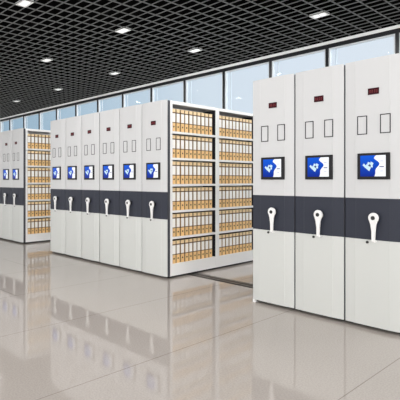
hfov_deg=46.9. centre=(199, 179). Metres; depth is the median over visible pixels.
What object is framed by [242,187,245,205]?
ring binder
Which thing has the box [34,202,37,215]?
ring binder
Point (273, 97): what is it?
shelving unit
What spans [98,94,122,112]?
window
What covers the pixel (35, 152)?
ring binder
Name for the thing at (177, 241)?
ring binder
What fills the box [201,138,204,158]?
ring binder
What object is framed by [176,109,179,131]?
ring binder
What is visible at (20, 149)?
shelving unit
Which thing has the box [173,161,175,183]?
ring binder
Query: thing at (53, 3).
ceiling
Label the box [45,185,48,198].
ring binder
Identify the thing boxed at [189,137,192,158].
ring binder
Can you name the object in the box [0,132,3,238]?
shelving unit
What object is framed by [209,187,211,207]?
ring binder
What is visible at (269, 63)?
window
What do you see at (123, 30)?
ceiling light
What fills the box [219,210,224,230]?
ring binder
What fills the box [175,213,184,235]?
ring binder
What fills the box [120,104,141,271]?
shelving unit
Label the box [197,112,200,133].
ring binder
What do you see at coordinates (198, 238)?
ring binder
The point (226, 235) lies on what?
ring binder
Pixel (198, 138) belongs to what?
ring binder
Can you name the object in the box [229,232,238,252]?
ring binder
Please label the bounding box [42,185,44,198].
ring binder
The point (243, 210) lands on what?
ring binder
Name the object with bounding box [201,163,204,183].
ring binder
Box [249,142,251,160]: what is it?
ring binder
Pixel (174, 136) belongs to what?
ring binder
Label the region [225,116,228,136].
ring binder
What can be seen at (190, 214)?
ring binder
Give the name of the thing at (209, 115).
ring binder
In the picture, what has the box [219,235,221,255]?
ring binder
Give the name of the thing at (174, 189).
ring binder
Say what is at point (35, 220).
ring binder
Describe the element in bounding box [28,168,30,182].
ring binder
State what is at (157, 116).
shelving unit
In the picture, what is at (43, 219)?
ring binder
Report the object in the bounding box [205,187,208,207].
ring binder
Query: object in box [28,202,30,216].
ring binder
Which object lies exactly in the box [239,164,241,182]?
ring binder
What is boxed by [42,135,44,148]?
ring binder
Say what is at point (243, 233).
ring binder
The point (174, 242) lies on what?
ring binder
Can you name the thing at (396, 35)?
window
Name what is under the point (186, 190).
ring binder
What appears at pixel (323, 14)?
ceiling light
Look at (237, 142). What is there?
ring binder
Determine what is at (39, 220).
ring binder
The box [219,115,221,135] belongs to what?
ring binder
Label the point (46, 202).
ring binder
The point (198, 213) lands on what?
ring binder
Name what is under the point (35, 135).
ring binder
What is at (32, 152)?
ring binder
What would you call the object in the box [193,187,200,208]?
ring binder
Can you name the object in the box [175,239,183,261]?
ring binder
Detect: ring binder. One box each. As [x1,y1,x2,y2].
[28,134,30,147]
[28,151,30,165]
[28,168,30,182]
[28,185,30,199]
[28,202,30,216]
[28,219,30,233]
[31,134,33,148]
[31,151,33,165]
[31,168,33,182]
[31,185,33,199]
[31,202,33,216]
[31,218,37,233]
[31,219,33,233]
[34,134,37,148]
[34,151,37,165]
[34,168,37,182]
[34,185,37,199]
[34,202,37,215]
[34,218,41,232]
[35,201,41,215]
[37,201,44,215]
[38,134,41,148]
[38,151,41,165]
[38,168,41,182]
[38,185,41,198]
[39,218,44,232]
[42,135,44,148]
[42,152,44,165]
[42,168,44,182]
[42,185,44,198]
[43,201,48,215]
[45,135,48,148]
[45,152,48,165]
[45,168,48,182]
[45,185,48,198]
[45,218,48,232]
[173,109,175,130]
[173,135,175,157]
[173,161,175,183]
[173,188,175,209]
[173,213,179,235]
[173,214,175,236]
[173,239,179,262]
[173,240,175,263]
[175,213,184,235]
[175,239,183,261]
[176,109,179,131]
[176,135,179,157]
[176,162,179,183]
[176,188,179,209]
[178,187,192,208]
[178,212,192,234]
[180,110,184,131]
[180,136,183,157]
[180,162,184,183]
[180,188,183,209]
[180,238,188,261]
[183,238,192,260]
[184,136,188,157]
[184,188,188,209]
[185,111,188,132]
[185,162,188,183]
[185,187,196,208]
[185,213,188,234]
[186,212,196,233]
[188,237,196,259]
[189,111,192,132]
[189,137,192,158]
[189,162,192,183]
[192,237,200,258]
[193,112,196,132]
[193,137,196,158]
[193,162,196,183]
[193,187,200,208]
[193,211,204,233]
[194,212,200,233]
[196,211,208,232]
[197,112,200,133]
[197,137,200,158]
[197,162,200,183]
[197,236,204,258]
[199,236,208,257]
[201,113,204,133]
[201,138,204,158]
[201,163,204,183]
[201,187,204,208]
[203,211,211,232]
[205,113,207,134]
[205,138,208,158]
[205,163,207,183]
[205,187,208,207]
[205,235,211,256]
[208,114,211,134]
[208,163,211,183]
[209,138,211,158]
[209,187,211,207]
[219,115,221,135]
[219,139,221,159]
[219,163,221,183]
[219,187,221,207]
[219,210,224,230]
[219,211,221,230]
[219,234,224,254]
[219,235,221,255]
[221,233,228,254]
[222,116,224,135]
[222,140,224,159]
[222,163,224,183]
[222,187,224,206]
[222,210,228,230]
[223,209,235,229]
[223,233,231,253]
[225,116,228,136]
[225,140,228,159]
[225,163,228,183]
[225,187,228,206]
[228,209,238,228]
[229,117,231,136]
[229,140,231,159]
[229,164,231,183]
[229,187,231,206]
[229,210,231,229]
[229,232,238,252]
[230,233,235,252]
[232,117,235,136]
[232,141,235,159]
[232,164,235,183]
[232,187,235,206]
[235,209,241,228]
[235,232,241,251]
[236,118,238,137]
[236,141,238,160]
[236,164,238,183]
[236,187,238,205]
[238,208,248,227]
[238,231,245,251]
[239,118,241,137]
[239,141,241,160]
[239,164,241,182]
[239,187,241,205]
[239,208,251,227]
[240,231,248,250]
[242,119,245,137]
[242,141,245,160]
[242,164,245,182]
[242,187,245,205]
[242,209,245,228]
[246,119,248,138]
[246,142,248,160]
[246,164,248,182]
[246,187,248,205]
[247,231,251,250]
[249,120,251,138]
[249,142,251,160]
[249,164,251,182]
[249,187,251,205]
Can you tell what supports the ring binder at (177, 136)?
on the shelving unit at (157, 116)
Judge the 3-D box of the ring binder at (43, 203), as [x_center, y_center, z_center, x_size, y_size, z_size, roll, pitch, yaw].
[-3.445,0.620,9.992,0.238,0.307,0.072,0,0,45]
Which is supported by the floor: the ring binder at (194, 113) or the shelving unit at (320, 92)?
the shelving unit at (320, 92)
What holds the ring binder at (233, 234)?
on the shelving unit at (157, 116)
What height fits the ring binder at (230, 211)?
0.307 m
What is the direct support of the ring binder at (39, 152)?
on the shelving unit at (20, 149)
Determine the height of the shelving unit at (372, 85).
2.402 m
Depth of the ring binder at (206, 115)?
6.73 m
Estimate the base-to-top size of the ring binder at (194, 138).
0.307 m
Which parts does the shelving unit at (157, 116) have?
crank handle, panel, panel, shelf, shelf, shelf, shelf, shelf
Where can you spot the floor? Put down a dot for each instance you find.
(72, 328)
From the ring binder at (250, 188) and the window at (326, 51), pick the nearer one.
the ring binder at (250, 188)
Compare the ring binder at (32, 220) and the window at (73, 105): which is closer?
the ring binder at (32, 220)
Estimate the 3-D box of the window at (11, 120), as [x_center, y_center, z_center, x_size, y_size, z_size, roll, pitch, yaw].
[-7.250,-0.568,18.341,1.304,3.795,0.095,0,0,45]
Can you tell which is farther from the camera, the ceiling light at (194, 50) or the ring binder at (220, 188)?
the ceiling light at (194, 50)
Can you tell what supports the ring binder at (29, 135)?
on the shelving unit at (20, 149)
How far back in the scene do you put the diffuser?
6.74 m
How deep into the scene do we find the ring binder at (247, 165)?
7.40 m
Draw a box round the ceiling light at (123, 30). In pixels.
[115,27,130,33]
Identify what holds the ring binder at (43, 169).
on the shelving unit at (20, 149)
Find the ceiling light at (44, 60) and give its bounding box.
[41,57,51,61]
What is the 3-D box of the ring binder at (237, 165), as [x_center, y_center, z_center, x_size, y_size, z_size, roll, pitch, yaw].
[0.504,-0.099,7.305,0.238,0.307,0.072,0,0,45]
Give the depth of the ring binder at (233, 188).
7.17 m
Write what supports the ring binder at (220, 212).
on the shelving unit at (157, 116)
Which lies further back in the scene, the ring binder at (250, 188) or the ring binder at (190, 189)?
the ring binder at (250, 188)
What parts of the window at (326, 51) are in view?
frame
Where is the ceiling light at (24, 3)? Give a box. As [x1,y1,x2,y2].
[16,0,33,7]
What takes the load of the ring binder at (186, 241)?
on the shelving unit at (157, 116)
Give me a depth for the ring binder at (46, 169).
9.96 m
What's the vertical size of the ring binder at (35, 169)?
0.307 m
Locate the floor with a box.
[0,238,399,399]
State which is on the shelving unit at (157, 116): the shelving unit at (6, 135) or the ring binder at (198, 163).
the ring binder at (198, 163)
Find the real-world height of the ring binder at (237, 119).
0.307 m
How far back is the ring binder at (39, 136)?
9.84 m
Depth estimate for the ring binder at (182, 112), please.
6.39 m
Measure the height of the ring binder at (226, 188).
0.307 m
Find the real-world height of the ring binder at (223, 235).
0.307 m
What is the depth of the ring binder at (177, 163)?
6.33 m
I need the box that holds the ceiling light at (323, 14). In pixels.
[309,10,328,18]
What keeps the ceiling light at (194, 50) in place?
attached to the grid
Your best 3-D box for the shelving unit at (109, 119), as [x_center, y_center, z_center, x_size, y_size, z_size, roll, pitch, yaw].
[-0.422,0.121,8.118,0.536,2.402,2.930,0,0,45]
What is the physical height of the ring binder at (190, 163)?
0.307 m
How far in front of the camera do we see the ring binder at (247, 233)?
7.39 m
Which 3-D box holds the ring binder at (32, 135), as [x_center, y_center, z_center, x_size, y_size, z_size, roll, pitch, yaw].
[-3.615,-0.817,9.820,0.238,0.307,0.072,0,0,45]
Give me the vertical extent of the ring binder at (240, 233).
0.307 m
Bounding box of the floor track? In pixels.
[187,273,252,287]
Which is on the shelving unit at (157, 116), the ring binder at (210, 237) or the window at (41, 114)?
the ring binder at (210, 237)
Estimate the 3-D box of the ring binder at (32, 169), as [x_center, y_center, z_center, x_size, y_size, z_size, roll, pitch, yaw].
[-3.612,-0.099,9.818,0.238,0.307,0.072,0,0,45]
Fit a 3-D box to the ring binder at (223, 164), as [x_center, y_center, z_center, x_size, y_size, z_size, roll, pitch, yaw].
[0.276,-0.099,7.078,0.238,0.307,0.072,0,0,45]
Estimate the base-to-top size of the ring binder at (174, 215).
0.307 m
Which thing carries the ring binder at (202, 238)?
on the shelving unit at (157, 116)
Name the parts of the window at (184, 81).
frame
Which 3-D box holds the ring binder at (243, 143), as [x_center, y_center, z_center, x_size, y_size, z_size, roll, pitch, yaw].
[0.620,-0.458,7.417,0.238,0.307,0.072,0,0,45]
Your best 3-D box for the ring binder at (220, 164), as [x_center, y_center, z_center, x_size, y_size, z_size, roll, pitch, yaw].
[0.220,-0.099,7.021,0.238,0.307,0.072,0,0,45]
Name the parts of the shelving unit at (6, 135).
panel, panel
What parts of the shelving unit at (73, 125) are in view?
crank handle, panel, panel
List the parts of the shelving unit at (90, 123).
crank handle, panel, panel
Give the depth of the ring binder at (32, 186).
9.73 m
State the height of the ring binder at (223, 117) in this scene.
0.307 m
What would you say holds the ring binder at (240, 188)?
on the shelving unit at (157, 116)
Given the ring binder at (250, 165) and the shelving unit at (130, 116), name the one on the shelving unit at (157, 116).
the ring binder at (250, 165)
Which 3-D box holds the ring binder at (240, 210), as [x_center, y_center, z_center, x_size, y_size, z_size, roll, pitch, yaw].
[0.560,0.620,7.363,0.238,0.307,0.072,0,0,45]
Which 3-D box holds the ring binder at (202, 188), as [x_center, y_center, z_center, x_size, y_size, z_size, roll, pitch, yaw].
[-0.040,0.261,6.759,0.238,0.307,0.072,0,0,45]
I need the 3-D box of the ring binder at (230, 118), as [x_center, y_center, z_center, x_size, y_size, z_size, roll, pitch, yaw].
[0.392,-0.817,7.189,0.238,0.307,0.072,0,0,45]
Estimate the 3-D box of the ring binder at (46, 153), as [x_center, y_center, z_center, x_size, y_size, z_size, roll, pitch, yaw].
[-3.388,-0.458,10.049,0.238,0.307,0.072,0,0,45]
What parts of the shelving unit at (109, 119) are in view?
crank handle, panel, panel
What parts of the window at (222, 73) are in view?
frame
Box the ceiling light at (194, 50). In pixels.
[188,47,201,52]
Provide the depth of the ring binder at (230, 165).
7.10 m
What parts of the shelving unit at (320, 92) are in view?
crank handle, panel, panel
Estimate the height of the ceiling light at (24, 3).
0.030 m
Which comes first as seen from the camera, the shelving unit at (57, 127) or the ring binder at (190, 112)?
the ring binder at (190, 112)
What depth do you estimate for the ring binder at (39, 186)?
9.85 m
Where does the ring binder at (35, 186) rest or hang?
on the shelving unit at (20, 149)
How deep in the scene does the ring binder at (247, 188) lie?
7.39 m
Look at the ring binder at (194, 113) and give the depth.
6.56 m
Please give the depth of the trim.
10.09 m
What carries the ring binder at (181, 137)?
on the shelving unit at (157, 116)
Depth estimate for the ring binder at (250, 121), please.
7.45 m
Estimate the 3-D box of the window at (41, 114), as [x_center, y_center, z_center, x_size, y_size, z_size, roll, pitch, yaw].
[-5.406,-0.568,16.497,1.304,3.795,0.095,0,0,45]
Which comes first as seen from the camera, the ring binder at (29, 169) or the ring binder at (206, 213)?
the ring binder at (206, 213)
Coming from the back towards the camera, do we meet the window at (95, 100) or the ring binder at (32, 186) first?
the window at (95, 100)
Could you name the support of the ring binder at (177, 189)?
on the shelving unit at (157, 116)
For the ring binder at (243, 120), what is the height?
0.307 m
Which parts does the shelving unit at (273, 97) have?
crank handle, panel, panel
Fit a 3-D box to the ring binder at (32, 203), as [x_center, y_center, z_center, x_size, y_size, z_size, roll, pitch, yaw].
[-3.615,0.620,9.821,0.238,0.307,0.072,0,0,45]
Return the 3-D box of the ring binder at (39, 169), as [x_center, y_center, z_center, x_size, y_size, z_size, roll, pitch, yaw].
[-3.502,-0.099,9.935,0.238,0.307,0.072,0,0,45]
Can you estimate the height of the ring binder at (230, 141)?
0.307 m
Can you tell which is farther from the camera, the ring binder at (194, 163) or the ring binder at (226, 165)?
the ring binder at (226, 165)
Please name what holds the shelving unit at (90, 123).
on the floor
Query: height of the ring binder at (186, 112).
0.307 m
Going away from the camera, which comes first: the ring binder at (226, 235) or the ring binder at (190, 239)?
the ring binder at (190, 239)
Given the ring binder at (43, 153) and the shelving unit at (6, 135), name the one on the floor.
the shelving unit at (6, 135)
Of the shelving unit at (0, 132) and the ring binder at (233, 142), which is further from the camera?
the shelving unit at (0, 132)
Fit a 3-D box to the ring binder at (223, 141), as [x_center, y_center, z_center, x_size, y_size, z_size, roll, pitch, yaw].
[0.279,-0.458,7.075,0.238,0.307,0.072,0,0,45]
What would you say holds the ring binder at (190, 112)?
on the shelving unit at (157, 116)
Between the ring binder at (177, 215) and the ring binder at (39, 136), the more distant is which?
the ring binder at (39, 136)
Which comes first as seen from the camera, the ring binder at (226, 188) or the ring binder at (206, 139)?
the ring binder at (206, 139)
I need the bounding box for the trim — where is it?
[0,24,399,119]
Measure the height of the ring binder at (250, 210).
0.307 m
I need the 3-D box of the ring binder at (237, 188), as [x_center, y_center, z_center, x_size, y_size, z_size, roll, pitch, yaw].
[0.505,0.261,7.304,0.238,0.307,0.072,0,0,45]
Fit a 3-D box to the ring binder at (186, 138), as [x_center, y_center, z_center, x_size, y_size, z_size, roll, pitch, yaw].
[-0.266,-0.458,6.529,0.238,0.307,0.072,0,0,45]
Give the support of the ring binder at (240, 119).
on the shelving unit at (157, 116)
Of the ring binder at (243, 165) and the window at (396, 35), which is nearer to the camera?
the ring binder at (243, 165)
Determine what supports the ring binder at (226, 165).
on the shelving unit at (157, 116)
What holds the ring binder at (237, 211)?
on the shelving unit at (157, 116)
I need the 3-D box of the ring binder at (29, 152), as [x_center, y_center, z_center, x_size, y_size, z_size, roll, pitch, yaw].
[-3.672,-0.458,9.764,0.238,0.307,0.072,0,0,45]
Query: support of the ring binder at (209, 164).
on the shelving unit at (157, 116)
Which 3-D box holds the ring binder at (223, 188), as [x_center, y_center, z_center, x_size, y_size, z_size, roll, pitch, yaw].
[0.280,0.261,7.074,0.238,0.307,0.072,0,0,45]
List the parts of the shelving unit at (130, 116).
crank handle, panel, panel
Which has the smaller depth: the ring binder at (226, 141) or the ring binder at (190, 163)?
the ring binder at (190, 163)
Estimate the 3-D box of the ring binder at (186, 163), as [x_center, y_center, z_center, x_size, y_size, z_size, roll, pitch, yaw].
[-0.268,-0.099,6.532,0.238,0.307,0.072,0,0,45]
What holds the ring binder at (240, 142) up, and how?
on the shelving unit at (157, 116)
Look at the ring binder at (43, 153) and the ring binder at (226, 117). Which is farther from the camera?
the ring binder at (43, 153)
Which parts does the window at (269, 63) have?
frame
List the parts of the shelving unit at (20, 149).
panel, panel, shelf, shelf, shelf, shelf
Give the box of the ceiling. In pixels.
[0,0,371,104]
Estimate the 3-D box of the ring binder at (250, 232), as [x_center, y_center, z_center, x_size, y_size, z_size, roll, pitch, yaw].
[0.735,0.984,7.530,0.238,0.307,0.072,0,0,45]
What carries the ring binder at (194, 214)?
on the shelving unit at (157, 116)
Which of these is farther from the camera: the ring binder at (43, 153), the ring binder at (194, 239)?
the ring binder at (43, 153)
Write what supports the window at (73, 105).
on the floor
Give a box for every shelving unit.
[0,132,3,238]
[2,130,12,240]
[12,128,49,242]
[50,119,66,254]
[65,116,81,257]
[82,112,100,262]
[100,108,119,266]
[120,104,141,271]
[142,99,252,277]
[253,73,294,308]
[295,64,344,320]
[345,53,399,333]
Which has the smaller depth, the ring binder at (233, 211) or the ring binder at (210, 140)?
the ring binder at (210, 140)
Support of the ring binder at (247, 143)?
on the shelving unit at (157, 116)
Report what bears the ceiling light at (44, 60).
attached to the grid
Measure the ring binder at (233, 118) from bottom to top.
0.307 m
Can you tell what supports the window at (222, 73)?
on the floor
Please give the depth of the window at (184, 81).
11.75 m
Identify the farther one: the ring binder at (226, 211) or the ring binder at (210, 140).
the ring binder at (226, 211)
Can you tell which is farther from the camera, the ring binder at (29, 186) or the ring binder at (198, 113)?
the ring binder at (29, 186)
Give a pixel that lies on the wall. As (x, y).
(389, 32)
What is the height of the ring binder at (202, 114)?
0.307 m
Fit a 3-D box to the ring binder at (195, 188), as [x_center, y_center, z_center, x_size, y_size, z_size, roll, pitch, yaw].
[-0.155,0.261,6.646,0.238,0.307,0.072,0,0,45]
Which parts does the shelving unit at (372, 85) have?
panel, panel, crank handle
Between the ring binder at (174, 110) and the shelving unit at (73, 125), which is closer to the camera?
the ring binder at (174, 110)
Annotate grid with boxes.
[0,0,399,117]
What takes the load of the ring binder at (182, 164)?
on the shelving unit at (157, 116)
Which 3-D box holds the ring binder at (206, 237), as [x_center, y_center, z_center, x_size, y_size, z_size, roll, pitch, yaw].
[0.018,0.984,6.814,0.238,0.307,0.072,0,0,45]
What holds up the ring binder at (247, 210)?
on the shelving unit at (157, 116)
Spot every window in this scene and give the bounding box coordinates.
[10,116,23,129]
[24,113,39,129]
[40,109,56,129]
[57,105,78,119]
[76,100,97,115]
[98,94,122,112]
[123,88,151,106]
[152,80,185,102]
[186,71,224,108]
[225,61,271,109]
[272,48,328,76]
[329,33,398,65]
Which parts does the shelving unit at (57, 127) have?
crank handle, panel, panel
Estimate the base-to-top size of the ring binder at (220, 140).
0.307 m
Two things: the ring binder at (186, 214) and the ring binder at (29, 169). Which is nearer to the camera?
the ring binder at (186, 214)
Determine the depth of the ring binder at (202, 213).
6.68 m
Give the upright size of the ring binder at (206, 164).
0.307 m
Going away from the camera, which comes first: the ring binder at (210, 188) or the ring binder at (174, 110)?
the ring binder at (174, 110)
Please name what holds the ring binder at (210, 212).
on the shelving unit at (157, 116)
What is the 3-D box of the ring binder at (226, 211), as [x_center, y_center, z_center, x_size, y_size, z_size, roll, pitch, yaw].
[0.334,0.620,7.134,0.238,0.307,0.072,0,0,45]
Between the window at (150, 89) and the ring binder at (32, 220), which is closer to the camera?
the ring binder at (32, 220)
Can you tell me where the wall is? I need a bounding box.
[0,0,399,121]
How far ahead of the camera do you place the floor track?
6.11 m
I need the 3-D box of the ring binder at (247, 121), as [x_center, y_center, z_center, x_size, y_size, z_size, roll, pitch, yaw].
[0.676,-0.817,7.475,0.238,0.307,0.072,0,0,45]
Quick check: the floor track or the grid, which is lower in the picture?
the floor track
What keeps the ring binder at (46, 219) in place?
on the shelving unit at (20, 149)
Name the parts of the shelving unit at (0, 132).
panel, panel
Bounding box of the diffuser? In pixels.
[19,1,30,5]
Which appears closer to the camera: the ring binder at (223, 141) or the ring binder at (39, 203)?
the ring binder at (223, 141)
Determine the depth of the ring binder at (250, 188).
7.45 m
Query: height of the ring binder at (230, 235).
0.307 m
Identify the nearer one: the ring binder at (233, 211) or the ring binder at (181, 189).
the ring binder at (181, 189)
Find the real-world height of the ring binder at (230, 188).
0.307 m
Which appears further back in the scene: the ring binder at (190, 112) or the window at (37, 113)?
the window at (37, 113)
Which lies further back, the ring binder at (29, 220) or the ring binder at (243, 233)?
the ring binder at (29, 220)
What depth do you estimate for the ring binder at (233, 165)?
7.16 m
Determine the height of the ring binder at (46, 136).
0.307 m
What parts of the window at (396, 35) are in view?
frame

